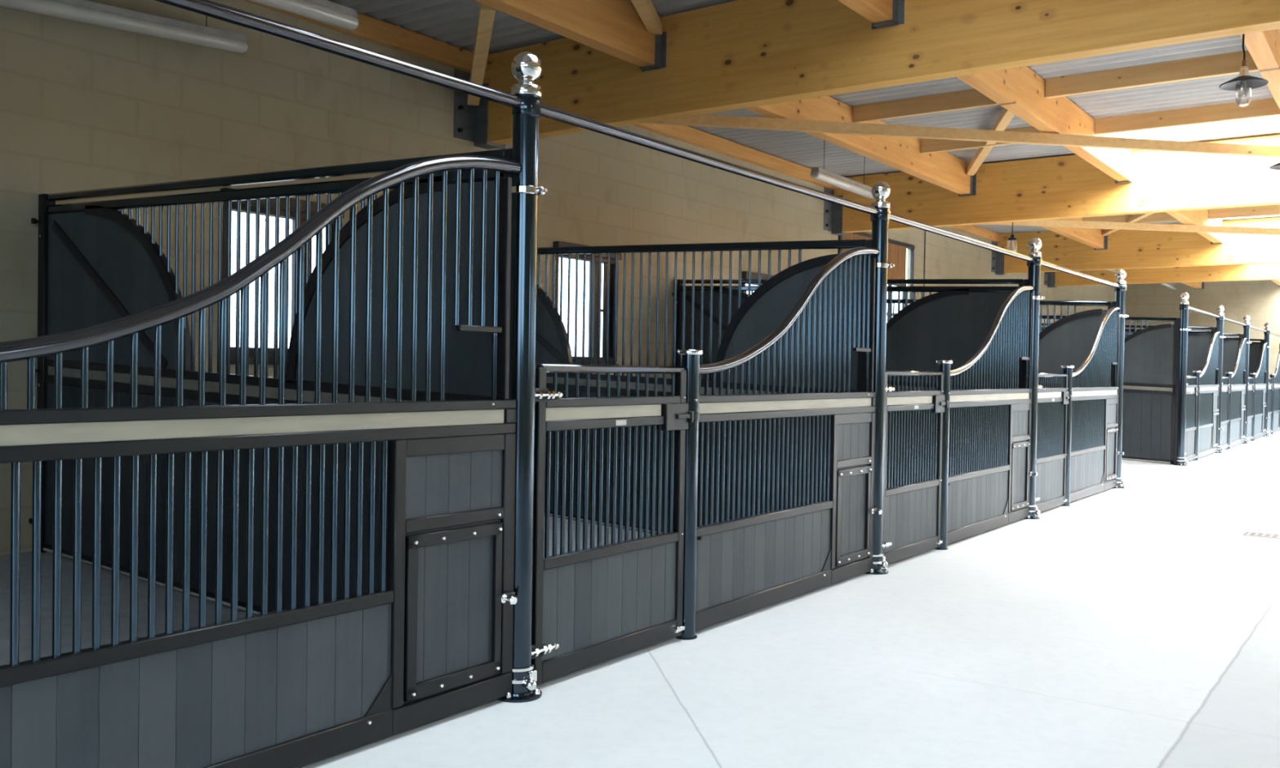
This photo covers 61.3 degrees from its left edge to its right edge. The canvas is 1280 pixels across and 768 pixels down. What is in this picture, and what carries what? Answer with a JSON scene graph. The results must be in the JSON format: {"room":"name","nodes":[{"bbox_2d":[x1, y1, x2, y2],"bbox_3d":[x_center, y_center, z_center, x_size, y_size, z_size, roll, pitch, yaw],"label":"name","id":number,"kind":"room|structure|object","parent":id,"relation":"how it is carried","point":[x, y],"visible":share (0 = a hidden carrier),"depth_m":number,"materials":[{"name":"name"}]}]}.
{"room":"farm building","nodes":[
{"label":"farm building","id":0,"kind":"room"},
{"bbox_2d":[0,488,1111,767],"bbox_3d":[-1.386,1.151,6.612,4.010,0.137,18.540,2,1,36],"label":"floor","id":1,"kind":"structure","parent":0,"point":[25,558],"depth_m":5.50,"materials":[{"name":"grey concrete"}]},
{"bbox_2d":[28,149,505,614],"bbox_3d":[-2.154,0.040,5.565,3.932,2.351,0.120,2,1,36],"label":"wall","id":2,"kind":"structure","parent":1,"relation":"on","point":[97,264],"depth_m":5.47,"materials":[{"name":"grey metal"}]},
{"bbox_2d":[535,239,866,533],"bbox_3d":[-0.095,0.031,8.395,3.932,2.351,0.120,2,1,36],"label":"wall","id":3,"kind":"structure","parent":1,"relation":"on","point":[764,309],"depth_m":8.06,"materials":[{"name":"grey metal"}]},
{"bbox_2d":[671,279,1023,391],"bbox_3d":[1.964,0.021,11.226,3.932,2.351,0.120,2,1,36],"label":"wall","id":4,"kind":"structure","parent":1,"relation":"on","point":[952,323],"depth_m":10.64,"materials":[{"name":"grey"}]},
{"bbox_2d":[886,298,1111,388],"bbox_3d":[4.022,0.011,14.056,3.932,2.351,0.120,2,1,36],"label":"wall","id":5,"kind":"structure","parent":1,"relation":"on","point":[1068,340],"depth_m":13.21,"materials":[{"name":"grey"}]},
{"bbox_2d":[0,0,1115,555],"bbox_3d":[2.506,-0.935,15.373,0.090,4.270,37.300,2,1,36],"label":"wall","id":6,"kind":"structure","parent":0,"point":[84,106],"depth_m":8.09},
{"bbox_2d":[220,187,344,364],"bbox_3d":[-2.701,-0.772,8.143,0.140,1.255,1.040,2,1,36],"label":"window","id":7,"kind":"structure","parent":6,"relation":"in","point":[282,200],"depth_m":8.04,"materials":[{"name":"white glass"}]},
{"bbox_2d":[243,0,473,72],"bbox_3d":[-3.563,-2.855,6.803,0.088,0.163,7.190,2,1,36],"label":"purlin","id":8,"kind":"object","parent":6,"relation":"attached to","point":[369,28],"depth_m":8.96,"materials":[{"name":"brown wood"}]},
{"bbox_2d":[553,240,622,365],"bbox_3d":[-0.560,-0.782,11.086,0.140,1.255,1.040,2,1,36],"label":"window","id":9,"kind":"structure","parent":6,"relation":"in","point":[557,243],"depth_m":11.28,"materials":[{"name":"clear glass"}]},
{"bbox_2d":[631,123,837,190],"bbox_3d":[0.731,-2.876,12.706,0.088,0.163,7.090,2,1,36],"label":"purlin","id":10,"kind":"object","parent":6,"relation":"attached to","point":[686,134],"depth_m":13.19,"materials":[{"name":"brown wood"}]},
{"bbox_2d":[741,271,773,293],"bbox_3d":[1.575,-0.792,14.022,0.140,1.255,1.040,2,1,36],"label":"window","id":11,"kind":"structure","parent":6,"relation":"in","point":[744,274],"depth_m":13.69,"materials":[{"name":"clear glass"}]},
{"bbox_2d":[453,0,1279,149],"bbox_3d":[3.818,-2.404,5.967,13.030,0.800,0.660,2,1,36],"label":"roof beam","id":12,"kind":"structure","parent":6,"relation":"attached to","point":[740,54],"depth_m":7.75,"materials":[{"name":"brown wood"}]},
{"bbox_2d":[473,0,666,71],"bbox_3d":[-2.001,-2.690,5.667,0.234,0.410,7.190,2,1,36],"label":"purlin","id":13,"kind":"object","parent":12,"relation":"attached to","point":[615,28],"visible":0.92,"depth_m":7.92,"materials":[{"name":"brown wood"}]},
{"bbox_2d":[466,3,495,105],"bbox_3d":[-1.240,-2.515,8.354,0.100,0.180,2.286,1,1,-11],"label":"brace","id":14,"kind":"object","parent":13,"relation":"attached to","point":[486,14],"visible":0.83,"depth_m":7.96,"materials":[{"name":"brown wood"}]},
{"bbox_2d":[631,0,662,35],"bbox_3d":[-0.248,-2.765,6.401,0.100,0.110,4.173,1,1,10],"label":"brace","id":15,"kind":"object","parent":13,"relation":"attached to","point":[646,10],"visible":1,"depth_m":8.05,"materials":[{"name":"brown wood"}]},
{"bbox_2d":[745,95,976,196],"bbox_3d":[2.293,-2.710,11.571,0.234,0.410,7.090,2,1,36],"label":"purlin","id":16,"kind":"object","parent":12,"relation":"attached to","point":[944,170],"visible":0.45,"depth_m":12.10,"materials":[{"name":"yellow wood"}]},
{"bbox_2d":[852,88,999,123],"bbox_3d":[2.988,-2.818,10.848,1.820,0.175,0.060,2,1,36],"label":"batten","id":17,"kind":"object","parent":16,"relation":"attached to","point":[972,98],"visible":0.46,"depth_m":10.92,"materials":[{"name":"brown wood"}]},
{"bbox_2d":[920,126,1042,154],"bbox_3d":[4.100,-2.842,12.376,1.820,0.213,0.060,2,1,36],"label":"batten","id":18,"kind":"object","parent":16,"relation":"attached to","point":[927,145],"visible":0.3,"depth_m":12.64,"materials":[{"name":"brown wood"}]},
{"bbox_2d":[966,107,1014,175],"bbox_3d":[3.987,-2.785,12.223,0.100,0.110,4.173,1,1,10],"label":"brace","id":19,"kind":"object","parent":16,"relation":"attached to","point":[1006,116],"visible":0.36,"depth_m":12.57,"materials":[{"name":"brown wood"}]},
{"bbox_2d":[837,0,904,29],"bbox_3d":[-0.408,-2.647,4.509,0.234,0.410,7.190,2,1,36],"label":"purlin","id":20,"kind":"object","parent":12,"relation":"attached to","point":[882,13],"visible":1,"depth_m":7.24,"materials":[{"name":"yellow wood"}]},
{"bbox_2d":[956,66,1136,183],"bbox_3d":[3.885,-2.668,10.412,0.234,0.410,7.090,2,1,36],"label":"purlin","id":21,"kind":"object","parent":12,"relation":"attached to","point":[1020,91],"visible":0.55,"depth_m":10.32,"materials":[{"name":"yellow wood"}]},
{"bbox_2d":[646,114,1279,157],"bbox_3d":[3.641,-2.410,10.554,9.716,0.100,0.060,1,1,-10],"label":"roof beam","id":22,"kind":"structure","parent":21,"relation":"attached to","point":[703,120],"depth_m":10.45,"materials":[{"name":"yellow wood"}]},
{"bbox_2d":[1044,50,1258,98],"bbox_3d":[4.597,-2.775,9.678,1.860,0.175,0.060,2,1,36],"label":"roof beam","id":23,"kind":"structure","parent":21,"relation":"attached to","point":[1228,64],"depth_m":9.66,"materials":[{"name":"brown wood"}]},
{"bbox_2d":[1094,97,1279,135],"bbox_3d":[5.709,-2.799,11.206,1.860,0.213,0.060,2,1,36],"label":"roof beam","id":24,"kind":"structure","parent":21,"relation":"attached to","point":[1266,107],"depth_m":11.19,"materials":[{"name":"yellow wood"}]},
{"bbox_2d":[1240,28,1279,109],"bbox_3d":[5.511,-2.624,9.230,0.234,0.410,7.090,2,1,36],"label":"purlin","id":25,"kind":"object","parent":12,"relation":"attached to","point":[1264,46],"visible":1,"depth_m":8.07,"materials":[{"name":"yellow wood"}]},
{"bbox_2d":[837,231,915,319],"bbox_3d":[3.697,-0.585,16.981,0.100,3.460,2.860,2,1,36],"label":"door","id":26,"kind":"structure","parent":6,"relation":"in","point":[896,255],"depth_m":17.48,"materials":[{"name":"brown wood"}]},
{"bbox_2d":[923,231,925,297],"bbox_3d":[4.854,-0.920,18.500,0.024,4.080,0.024,2,1,36],"label":"conduit pipe","id":27,"kind":"object","parent":6,"relation":"attached to","point":[925,231],"visible":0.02,"depth_m":18.47,"materials":[{"name":"grey metal"}]},
{"bbox_2d":[946,224,1000,242],"bbox_3d":[5.025,-2.896,18.610,0.088,0.163,7.190,2,1,36],"label":"purlin","id":28,"kind":"object","parent":6,"relation":"attached to","point":[972,229],"depth_m":20.51,"materials":[{"name":"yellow wood"}]},
{"bbox_2d":[823,134,1279,235],"bbox_3d":[8.083,-2.424,11.830,13.030,0.800,0.660,2,1,36],"label":"roof beam","id":29,"kind":"structure","parent":6,"relation":"attached to","point":[1063,187],"depth_m":13.65,"materials":[{"name":"brown wood"}]},
{"bbox_2d":[1042,217,1107,249],"bbox_3d":[6.587,-2.730,17.474,0.234,0.410,7.190,2,1,36],"label":"purlin","id":30,"kind":"object","parent":29,"relation":"attached to","point":[1093,237],"visible":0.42,"depth_m":19.21,"materials":[{"name":"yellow wood"}]},
{"bbox_2d":[1102,213,1153,235],"bbox_3d":[8.382,-2.806,18.264,0.100,0.110,3.940,1,1,9],"label":"brace","id":31,"kind":"object","parent":30,"relation":"attached to","point":[1136,217],"visible":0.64,"depth_m":18.35,"materials":[{"name":"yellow wood"}]},
{"bbox_2d":[1083,212,1178,223],"bbox_3d":[8.571,-2.863,18.522,1.820,0.213,0.060,2,1,36],"label":"batten","id":32,"kind":"object","parent":30,"relation":"attached to","point":[1157,217],"visible":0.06,"depth_m":18.51,"materials":[{"name":"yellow wood"}]},
{"bbox_2d":[1166,208,1226,244],"bbox_3d":[8.179,-2.688,16.316,0.234,0.410,7.190,2,1,36],"label":"purlin","id":33,"kind":"object","parent":29,"relation":"attached to","point":[1196,217],"visible":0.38,"depth_m":17.47,"materials":[{"name":"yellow wood"}]},
{"bbox_2d":[982,219,1279,235],"bbox_3d":[7.916,-2.436,16.762,9.249,0.100,0.060,1,1,-8],"label":"brace","id":34,"kind":"object","parent":33,"relation":"attached to","point":[1046,223],"visible":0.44,"depth_m":16.72,"materials":[{"name":"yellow wood"}]},
{"bbox_2d":[1208,204,1279,219],"bbox_3d":[10.180,-2.820,17.352,1.860,0.213,0.060,2,1,36],"label":"batten","id":35,"kind":"object","parent":33,"relation":"attached to","point":[1270,210],"visible":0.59,"depth_m":17.57,"materials":[{"name":"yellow wood"}]},
{"bbox_2d":[991,217,1279,275],"bbox_3d":[12.406,-2.444,17.774,13.030,0.800,0.660,2,1,36],"label":"roof beam","id":36,"kind":"structure","parent":6,"relation":"attached to","point":[1126,249],"depth_m":19.92,"materials":[{"name":"brown wood"}]},
{"bbox_2d":[1044,262,1279,288],"bbox_3d":[14.553,-2.454,20.726,13.030,0.800,0.660,2,1,36],"label":"roof beam","id":37,"kind":"structure","parent":6,"relation":"attached to","point":[1258,271],"depth_m":22.94,"materials":[{"name":"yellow wood"}]},
{"bbox_2d":[1181,281,1204,289],"bbox_3d":[13.042,-2.760,26.350,0.234,0.410,7.140,2,1,36],"label":"purlin","id":38,"kind":"object","parent":37,"relation":"attached to","point":[1196,286],"visible":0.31,"depth_m":28.64,"materials":[{"name":"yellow wood"}]},
{"bbox_2d":[1271,280,1279,287],"bbox_3d":[14.635,-2.718,25.191,0.234,0.410,7.140,2,1,36],"label":"purlin","id":39,"kind":"object","parent":37,"relation":"attached to","point":[1277,282],"visible":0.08,"depth_m":26.78,"materials":[{"name":"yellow wood"}]},
{"bbox_2d":[301,431,1279,767],"bbox_3d":[8.504,1.361,11.018,17.230,0.100,43.300,2,1,36],"label":"floor","id":40,"kind":"structure","parent":0,"point":[1137,625],"depth_m":4.89,"materials":[{"name":"concrete"}]},
{"bbox_2d":[0,155,520,767],"bbox_3d":[-1.116,0.182,3.435,0.136,2.135,2.164,2,1,36],"label":"panel","id":41,"kind":"object","parent":40,"relation":"on","point":[295,686],"visible":1,"depth_m":3.47,"materials":[{"name":"grey metal"}]},
{"bbox_2d":[497,51,546,702],"bbox_3d":[-0.473,-0.036,4.373,0.205,2.606,0.196,2,1,36],"label":"post","id":42,"kind":"object","parent":40,"relation":"on","point":[526,67],"visible":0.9,"depth_m":4.33,"materials":[{"name":"grey metal"}]},
{"bbox_2d":[154,0,521,108],"bbox_3d":[-1.488,-1.120,2.944,0.047,0.046,3.430,2,1,36],"label":"rail","id":43,"kind":"object","parent":42,"relation":"attached to","point":[209,8],"visible":1,"depth_m":3.58,"materials":[{"name":"grey metal"}]},
{"bbox_2d":[531,364,690,684],"bbox_3d":[-0.113,0.578,4.877,0.080,1.325,1.149,2,1,36],"label":"door","id":44,"kind":"structure","parent":42,"relation":"attached to","point":[592,606],"depth_m":4.83,"materials":[{"name":"grey"}]},
{"bbox_2d":[540,103,879,216],"bbox_3d":[0.570,-1.129,5.774,0.047,0.046,3.430,2,1,36],"label":"rail","id":45,"kind":"object","parent":42,"relation":"attached to","point":[546,111],"visible":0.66,"depth_m":5.30,"materials":[{"name":"grey metal"}]},
{"bbox_2d":[675,349,702,639],"bbox_3d":[0.249,0.546,5.394,0.126,1.435,0.160,2,1,36],"label":"post","id":46,"kind":"object","parent":40,"relation":"on","point":[690,358],"visible":0.83,"depth_m":5.34,"materials":[{"name":"grey metal"}]},
{"bbox_2d":[695,247,881,631],"bbox_3d":[0.943,0.172,6.265,0.136,2.135,2.164,2,1,36],"label":"panel","id":47,"kind":"object","parent":40,"relation":"on","point":[744,565],"visible":0.99,"depth_m":6.24,"materials":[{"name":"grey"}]},
{"bbox_2d":[863,181,894,574],"bbox_3d":[1.586,-0.045,7.203,0.205,2.606,0.196,2,1,36],"label":"post","id":48,"kind":"object","parent":40,"relation":"on","point":[880,191],"visible":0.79,"depth_m":7.16,"materials":[{"name":"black metal"}]},
{"bbox_2d":[881,370,946,564],"bbox_3d":[1.946,0.568,7.707,0.080,1.325,1.149,2,1,36],"label":"door","id":49,"kind":"structure","parent":48,"relation":"attached to","point":[913,424],"depth_m":7.71,"materials":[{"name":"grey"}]},
{"bbox_2d":[933,360,952,550],"bbox_3d":[2.308,0.536,8.225,0.126,1.435,0.160,2,1,36],"label":"post","id":50,"kind":"object","parent":40,"relation":"on","point":[944,366],"visible":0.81,"depth_m":8.17,"materials":[{"name":"grey metal"}]},
{"bbox_2d":[946,285,1037,544],"bbox_3d":[3.002,0.162,9.096,0.136,2.135,2.164,2,1,36],"label":"panel","id":51,"kind":"object","parent":40,"relation":"on","point":[989,444],"visible":0.97,"depth_m":9.16,"materials":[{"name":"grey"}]},
{"bbox_2d":[1021,237,1044,519],"bbox_3d":[3.645,-0.055,10.034,0.205,2.606,0.196,2,1,36],"label":"post","id":52,"kind":"object","parent":40,"relation":"on","point":[1034,244],"visible":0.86,"depth_m":9.99,"materials":[{"name":"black metal"}]},
{"bbox_2d":[889,213,1035,262],"bbox_3d":[2.629,-1.139,8.605,0.047,0.046,3.430,2,1,36],"label":"rail","id":53,"kind":"object","parent":52,"relation":"attached to","point":[895,218],"visible":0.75,"depth_m":8.31,"materials":[{"name":"grey metal"}]},
{"bbox_2d":[1035,373,1070,514],"bbox_3d":[4.004,0.559,10.538,0.080,1.325,1.149,2,1,36],"label":"door","id":54,"kind":"structure","parent":52,"relation":"attached to","point":[1052,402],"depth_m":10.58,"materials":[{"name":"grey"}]},
{"bbox_2d":[1060,365,1074,506],"bbox_3d":[4.367,0.527,11.055,0.126,1.435,0.160,2,1,36],"label":"post","id":55,"kind":"object","parent":40,"relation":"on","point":[1068,370],"visible":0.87,"depth_m":11.00,"materials":[{"name":"grey metal"}]},
{"bbox_2d":[1069,306,1124,502],"bbox_3d":[5.061,0.153,11.926,0.136,2.135,2.164,2,1,36],"label":"panel","id":56,"kind":"object","parent":40,"relation":"on","point":[1095,403],"visible":0.93,"depth_m":12.04,"materials":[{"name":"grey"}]},
{"bbox_2d":[1110,269,1128,488],"bbox_3d":[5.704,-0.065,12.864,0.205,2.606,0.196,2,1,36],"label":"post","id":57,"kind":"object","parent":40,"relation":"on","point":[1120,274],"visible":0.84,"depth_m":12.82,"materials":[{"name":"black metal"}]},
{"bbox_2d":[1041,260,1121,288],"bbox_3d":[4.688,-1.149,11.435,0.047,0.046,3.430,2,1,36],"label":"rail","id":58,"kind":"object","parent":57,"relation":"attached to","point":[1045,264],"visible":0.93,"depth_m":11.25,"materials":[{"name":"grey metal"}]},
{"bbox_2d":[1173,292,1191,466],"bbox_3d":[8.174,-0.076,16.261,0.205,2.606,0.196,2,1,36],"label":"post","id":59,"kind":"object","parent":40,"relation":"on","point":[1180,459],"visible":1,"depth_m":16.23,"materials":[{"name":"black metal"}]},
{"bbox_2d":[1184,376,1199,462],"bbox_3d":[8.534,0.537,16.765,0.080,1.325,1.149,2,1,36],"label":"door","id":60,"kind":"structure","parent":59,"relation":"attached to","point":[1192,389],"depth_m":16.88,"materials":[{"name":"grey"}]},
{"bbox_2d":[1188,306,1221,318],"bbox_3d":[9.217,-1.170,17.662,0.047,0.046,3.430,2,1,36],"label":"rail","id":61,"kind":"object","parent":59,"relation":"attached to","point":[1189,308],"visible":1,"depth_m":17.61,"materials":[{"name":"grey metal"}]},
{"bbox_2d":[1192,370,1201,461],"bbox_3d":[8.896,0.505,17.282,0.126,1.435,0.160,2,1,36],"label":"post","id":62,"kind":"object","parent":40,"relation":"on","point":[1196,373],"visible":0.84,"depth_m":17.23,"materials":[{"name":"grey metal"}]},
{"bbox_2d":[1198,330,1222,457],"bbox_3d":[9.590,0.132,18.153,0.136,2.135,2.164,2,1,36],"label":"panel","id":63,"kind":"object","parent":40,"relation":"on","point":[1208,429],"visible":0.92,"depth_m":18.33,"materials":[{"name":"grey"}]},
{"bbox_2d":[1213,305,1226,453],"bbox_3d":[10.233,-0.086,19.091,0.205,2.606,0.196,2,1,36],"label":"post","id":64,"kind":"object","parent":40,"relation":"on","point":[1220,322],"visible":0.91,"depth_m":19.04,"materials":[{"name":"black metal"}]},
{"bbox_2d":[1220,376,1231,449],"bbox_3d":[10.592,0.528,19.595,0.080,1.325,1.149,2,1,36],"label":"door","id":65,"kind":"structure","parent":64,"relation":"attached to","point":[1226,389],"depth_m":19.73,"materials":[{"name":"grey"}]},
{"bbox_2d":[1225,372,1232,449],"bbox_3d":[10.954,0.496,20.113,0.126,1.435,0.160,2,1,36],"label":"post","id":66,"kind":"object","parent":40,"relation":"on","point":[1228,374],"visible":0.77,"depth_m":20.05,"materials":[{"name":"grey metal"}]},
{"bbox_2d":[1230,337,1249,447],"bbox_3d":[11.649,0.122,20.984,0.136,2.135,2.164,2,1,36],"label":"panel","id":67,"kind":"object","parent":40,"relation":"on","point":[1238,389],"visible":0.91,"depth_m":21.17,"materials":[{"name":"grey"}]},
{"bbox_2d":[1241,315,1251,444],"bbox_3d":[12.291,-0.095,21.922,0.205,2.606,0.196,2,1,36],"label":"post","id":68,"kind":"object","parent":40,"relation":"on","point":[1246,329],"visible":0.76,"depth_m":21.88,"materials":[{"name":"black metal"}]},
{"bbox_2d":[1223,317,1247,326],"bbox_3d":[11.276,-1.180,20.493,0.047,0.046,3.430,2,1,36],"label":"rail","id":69,"kind":"object","parent":68,"relation":"attached to","point":[1224,318],"visible":0.93,"depth_m":20.46,"materials":[{"name":"grey metal"}]},
{"bbox_2d":[1246,377,1254,441],"bbox_3d":[12.651,0.518,22.426,0.080,1.325,1.149,2,1,36],"label":"door","id":70,"kind":"structure","parent":68,"relation":"attached to","point":[1251,380],"depth_m":22.60,"materials":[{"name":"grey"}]},
{"bbox_2d":[1249,373,1256,440],"bbox_3d":[13.013,0.486,22.943,0.126,1.435,0.160,2,1,36],"label":"post","id":71,"kind":"object","parent":40,"relation":"on","point":[1252,375],"visible":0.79,"depth_m":22.89,"materials":[{"name":"grey metal"}]},
{"bbox_2d":[1240,531,1279,538],"bbox_3d":[5.386,1.288,9.118,0.520,0.004,0.260,2,1,36],"label":"floor drain","id":72,"kind":"object","parent":40,"relation":"on","point":[1246,533],"visible":1,"depth_m":9.19,"materials":[{"name":"grey metal"}]},
{"bbox_2d":[1254,342,1269,439],"bbox_3d":[13.707,0.112,23.814,0.136,2.135,2.164,2,1,36],"label":"panel","id":73,"kind":"object","parent":40,"relation":"on","point":[1260,417],"visible":0.93,"depth_m":24.03,"materials":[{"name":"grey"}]},
{"bbox_2d":[1262,322,1271,436],"bbox_3d":[14.350,-0.105,24.752,0.205,2.606,0.196,2,1,36],"label":"post","id":74,"kind":"object","parent":40,"relation":"on","point":[1267,325],"visible":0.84,"depth_m":24.70,"materials":[{"name":"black metal"}]},
{"bbox_2d":[1249,325,1267,333],"bbox_3d":[13.335,-1.189,23.323,0.047,0.046,3.430,2,1,36],"label":"rail","id":75,"kind":"object","parent":74,"relation":"attached to","point":[1251,326],"visible":0.91,"depth_m":23.33,"materials":[{"name":"grey metal"}]},
{"bbox_2d":[1267,377,1273,433],"bbox_3d":[14.710,0.508,25.256,0.080,1.325,1.149,2,1,36],"label":"door","id":76,"kind":"structure","parent":74,"relation":"attached to","point":[1270,379],"depth_m":25.46,"materials":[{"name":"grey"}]},
{"bbox_2d":[1269,373,1275,434],"bbox_3d":[15.072,0.476,25.773,0.126,1.435,0.160,2,1,36],"label":"post","id":77,"kind":"object","parent":40,"relation":"on","point":[1271,375],"visible":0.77,"depth_m":25.71,"materials":[{"name":"grey metal"}]},
{"bbox_2d":[1273,349,1279,432],"bbox_3d":[15.766,0.103,26.645,0.136,2.135,2.164,2,1,36],"label":"panel","id":78,"kind":"object","parent":40,"relation":"on","point":[1277,376],"visible":0.82,"depth_m":26.62,"materials":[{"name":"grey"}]},
{"bbox_3d":[16.409,-0.115,27.582,0.205,2.606,0.196,2,1,36],"label":"post","id":79,"kind":"object","parent":40,"relation":"on","visible":0},
{"bbox_2d":[1270,332,1279,337],"bbox_3d":[15.393,-1.199,26.154,0.047,0.046,3.430,2,1,36],"label":"rail","id":80,"kind":"object","parent":79,"relation":"attached to","point":[1271,333],"visible":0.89,"depth_m":25.92,"materials":[{"name":"grey metal"}]},
{"bbox_2d":[326,0,1279,234],"bbox_3d":[5.639,-2.919,13.087,8.180,0.060,37.900,2,1,36],"label":"ceiling","id":81,"kind":"structure","parent":0,"point":[454,22],"depth_m":10.75,"materials":[{"name":"white metal"}]},
{"bbox_2d":[0,0,248,53],"bbox_3d":[-3.234,-2.562,6.867,0.120,0.745,1.645,2,1,36],"label":"lamp","id":82,"kind":"object","parent":81,"relation":"hanging from","point":[80,11],"visible":1,"depth_m":6.84,"materials":[{"name":"white plastic"}]},
{"bbox_2d":[249,0,359,30],"bbox_3d":[-2.292,-2.561,6.207,0.120,0.697,1.641,2,1,36],"label":"lamp","id":83,"kind":"object","parent":81,"relation":"hanging from","point":[325,11],"visible":1,"depth_m":6.61,"materials":[{"name":"white plastic"}]},
{"bbox_2d":[810,145,874,199],"bbox_3d":[2.417,-2.603,12.680,0.120,0.657,1.611,2,1,36],"label":"lamp","id":84,"kind":"object","parent":81,"relation":"hanging from","point":[821,175],"visible":0.79,"depth_m":12.49,"materials":[{"name":"white plastic"}]},
{"bbox_2d":[810,170,874,199],"bbox_3d":[2.412,-2.332,12.684,0.120,0.114,1.611,2,1,36],"label":"diffuser","id":85,"kind":"object","parent":84,"relation":"attached to","point":[825,176],"depth_m":12.53,"materials":[{"name":"white plastic"}]},
{"bbox_2d":[1007,222,1017,249],"bbox_3d":[5.203,-2.376,15.075,0.136,1.095,0.136,2,1,36],"label":"glass lantern","id":86,"kind":"object","parent":81,"relation":"hanging from","point":[1012,238],"visible":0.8,"depth_m":15.06,"materials":[{"name":"clear glass"}]},
{"bbox_2d":[1106,269,1115,272],"bbox_3d":[9.888,-2.693,22.950,0.120,0.546,1.552,2,1,36],"label":"lamp","id":87,"kind":"object","parent":81,"relation":"hanging from","point":[1108,270],"visible":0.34,"depth_m":23.32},
{"bbox_2d":[1160,283,1176,289],"bbox_3d":[13.991,-2.763,28.590,0.120,0.446,1.602,2,1,36],"label":"lamp","id":88,"kind":"object","parent":81,"relation":"hanging from","point":[1171,286],"visible":0.64,"depth_m":28.59,"materials":[{"name":"white plastic"}]},
{"bbox_2d":[1218,34,1268,99],"bbox_3d":[3.718,-2.262,6.634,0.268,1.118,0.268,2,1,36],"label":"pendant lamp","id":89,"kind":"object","parent":81,"relation":"hanging from","point":[1244,82],"visible":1,"depth_m":6.63,"materials":[{"name":"silver metal"}]},
{"bbox_2d":[1268,162,1279,169],"bbox_3d":[5.276,-2.229,8.778,0.268,1.198,0.268,2,1,36],"label":"pendant lamp","id":90,"kind":"object","parent":81,"relation":"hanging from","point":[1277,166],"visible":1,"depth_m":8.85,"materials":[{"name":"silver metal"}]},
{"bbox_2d":[1121,430,1279,465],"bbox_3d":[10.796,1.094,23.360,4.010,0.137,14.640,2,1,36],"label":"floor","id":91,"kind":"structure","parent":0,"point":[1122,460],"depth_m":16.63,"materials":[{"name":"concrete"}]},
{"bbox_2d":[1039,315,1177,464],"bbox_3d":[6.493,0.000,17.453,3.932,2.351,0.120,2,1,36],"label":"wall","id":92,"kind":"structure","parent":91,"relation":"on","point":[1149,367],"depth_m":16.52,"materials":[{"name":"grey"}]},
{"bbox_2d":[1041,323,1213,376],"bbox_3d":[8.552,-0.010,20.283,3.932,2.351,0.120,2,1,36],"label":"wall","id":93,"kind":"structure","parent":91,"relation":"on","point":[1198,341],"depth_m":19.29,"materials":[{"name":"grey"}]},
{"bbox_2d":[1042,329,1241,376],"bbox_3d":[10.611,-0.019,23.114,3.932,2.351,0.120,2,1,36],"label":"wall","id":94,"kind":"structure","parent":91,"relation":"on","point":[1230,344],"depth_m":22.08,"materials":[{"name":"grey"}]},
{"bbox_2d":[1248,338,1262,377],"bbox_3d":[12.669,-0.029,25.944,3.932,2.351,0.120,2,1,36],"label":"wall","id":95,"kind":"structure","parent":91,"relation":"on","point":[1255,348],"depth_m":24.88,"materials":[{"name":"grey metal"}]},
{"bbox_2d":[1124,280,1279,377],"bbox_3d":[18.839,-0.845,26.678,13.430,4.270,0.200,2,1,36],"label":"wall","id":96,"kind":"structure","parent":0,"point":[1259,300],"depth_m":28.95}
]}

